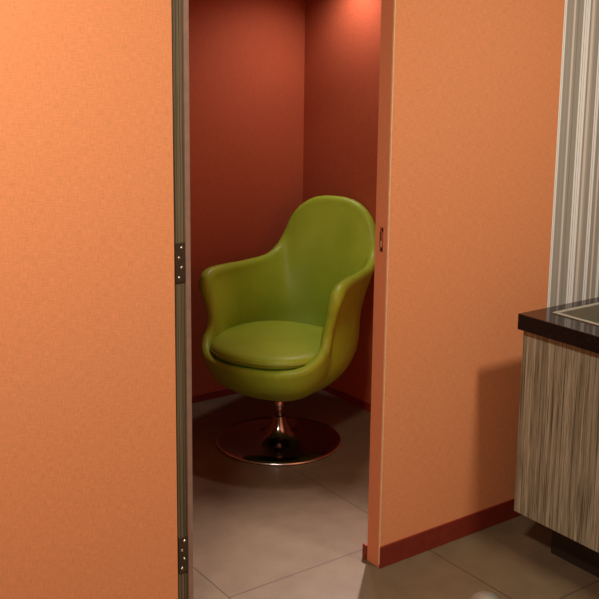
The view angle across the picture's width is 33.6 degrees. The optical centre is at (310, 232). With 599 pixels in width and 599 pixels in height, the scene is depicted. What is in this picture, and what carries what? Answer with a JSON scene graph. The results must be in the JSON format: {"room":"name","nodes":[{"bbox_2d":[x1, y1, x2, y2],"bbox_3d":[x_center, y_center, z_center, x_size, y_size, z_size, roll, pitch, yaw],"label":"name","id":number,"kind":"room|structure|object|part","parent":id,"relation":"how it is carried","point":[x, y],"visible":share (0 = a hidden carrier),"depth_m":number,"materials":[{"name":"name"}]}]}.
{"room":"kitchen","nodes":[
{"label":"kitchen","id":0,"kind":"room"},
{"bbox_2d":[189,0,304,395],"bbox_3d":[-0.937,-0.198,4.231,2.175,2.110,0.080,-7,13,-35],"label":"wall","id":1,"kind":"structure","parent":0,"point":[247,57],"depth_m":4.60,"materials":[{"name":"red paint"}]},
{"bbox_2d":[192,388,236,402],"bbox_3d":[-0.925,0.829,4.382,2.175,0.035,0.008,-7,13,-35],"label":"baseboard","id":2,"kind":"structure","parent":1,"relation":"attached to","point":[223,392],"depth_m":4.71,"materials":[{"name":"red wood"}]},
{"bbox_2d":[0,0,598,598],"bbox_3d":[-0.022,-0.175,2.806,5.800,2.600,0.062,-7,13,-35],"label":"wall","id":3,"kind":"structure","parent":0,"point":[88,462],"depth_m":2.67,"materials":[{"name":"orange paint"}]},
{"bbox_2d":[171,0,383,598],"bbox_3d":[-0.077,0.096,2.819,0.726,2.060,0.056,-7,13,-35],"label":"door","id":4,"kind":"structure","parent":3,"relation":"in","point":[179,8],"depth_m":2.61,"materials":[{"name":"metal"}]},
{"bbox_3d":[-0.359,0.128,2.620,0.034,2.060,0.050,-7,13,-35],"label":"frame","id":5,"kind":"part","parent":4,"relation":"part of","materials":[{"name":"grey metal"}]},
{"bbox_3d":[0.218,0.023,3.021,0.001,0.076,0.015,-7,13,-35],"label":"strike plate","id":6,"kind":"part","parent":4,"relation":"part of","materials":[{"name":"silver metal"}]},
{"bbox_2d":[362,543,366,559],"bbox_3d":[0.180,1.044,3.241,0.007,0.050,0.020,-7,13,-35],"label":"trim","id":7,"kind":"structure","parent":3,"relation":"attached to","point":[364,547],"depth_m":3.24,"materials":[{"name":"red wood"}]},
{"bbox_2d":[378,0,395,564],"bbox_3d":[0.235,0.061,3.003,0.004,2.048,0.005,-7,13,-35],"label":"trim","id":8,"kind":"structure","parent":3,"relation":"attached to","point":[394,8],"depth_m":3.01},
{"bbox_2d":[379,498,521,567],"bbox_3d":[1.276,0.922,3.933,2.600,0.073,0.007,-7,13,-35],"label":"baseboard","id":9,"kind":"structure","parent":3,"relation":"attached to","point":[391,553],"depth_m":3.34,"materials":[{"name":"red wood"}]},
{"bbox_2d":[303,0,380,403],"bbox_3d":[0.446,-0.182,4.248,0.080,2.110,1.683,-7,13,-35],"label":"wall","id":10,"kind":"structure","parent":0,"point":[342,63],"depth_m":4.54,"materials":[{"name":"red paint"}]},
{"bbox_2d":[321,385,370,411],"bbox_3d":[0.422,0.850,4.373,0.008,0.035,1.595,-7,13,-35],"label":"baseboard","id":11,"kind":"structure","parent":10,"relation":"attached to","point":[351,399],"depth_m":4.69,"materials":[{"name":"red wood"}]},
{"bbox_2d":[192,390,598,598],"bbox_3d":[0.859,1.387,1.831,5.800,0.100,7.400,-7,13,-35],"label":"floor","id":12,"kind":"structure","parent":0,"point":[260,531],"depth_m":3.37,"materials":[{"name":"brown tile"}]},
{"bbox_2d":[199,195,375,465],"bbox_3d":[-0.070,0.383,4.237,0.662,0.988,0.837,6,11,26],"label":"swivel armchair","id":13,"kind":"object","parent":12,"relation":"on","point":[283,323],"visible":0.99,"depth_m":4.19,"materials":[{"name":"green leather"}]},
{"bbox_2d":[210,321,322,369],"bbox_3d":[-0.140,0.461,4.111,0.540,0.078,0.508,6,11,26],"label":"seat cushion","id":14,"kind":"object","parent":13,"relation":"on","point":[275,345],"depth_m":3.99,"materials":[{"name":"green leather"}]},
{"bbox_2d":[469,591,499,598],"bbox_3d":[0.511,1.095,2.893,0.116,0.084,0.116,-7,13,-35],"label":"dome","id":15,"kind":"object","parent":12,"relation":"on","point":[482,594],"visible":1,"depth_m":2.88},
{"bbox_2d":[514,331,598,577],"bbox_3d":[1.544,0.657,3.462,1.663,0.770,0.656,-7,13,-35],"label":"vanity cabinet","id":16,"kind":"object","parent":12,"relation":"on","point":[557,480],"visible":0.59,"depth_m":3.10,"materials":[{"name":"wood"}]},
{"bbox_2d":[518,297,598,353],"bbox_3d":[1.548,0.254,3.383,1.712,0.052,0.665,-7,13,-35],"label":"countertop","id":17,"kind":"structure","parent":16,"relation":"on","point":[541,322],"depth_m":3.05,"materials":[{"name":"black stone"}]},
{"bbox_2d":[552,302,598,325],"bbox_3d":[1.099,0.328,3.154,0.518,0.136,0.406,-7,13,-35],"label":"basin","id":18,"kind":"object","parent":17,"relation":"in","point":[589,313],"visible":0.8,"depth_m":3.22,"materials":[{"name":"metal"}]},
{"bbox_3d":[1.099,0.329,3.155,0.497,0.132,0.385,-7,13,-35],"label":"bowl","id":19,"kind":"part","parent":18,"relation":"part of","materials":[{"name":"metal"}]}
]}

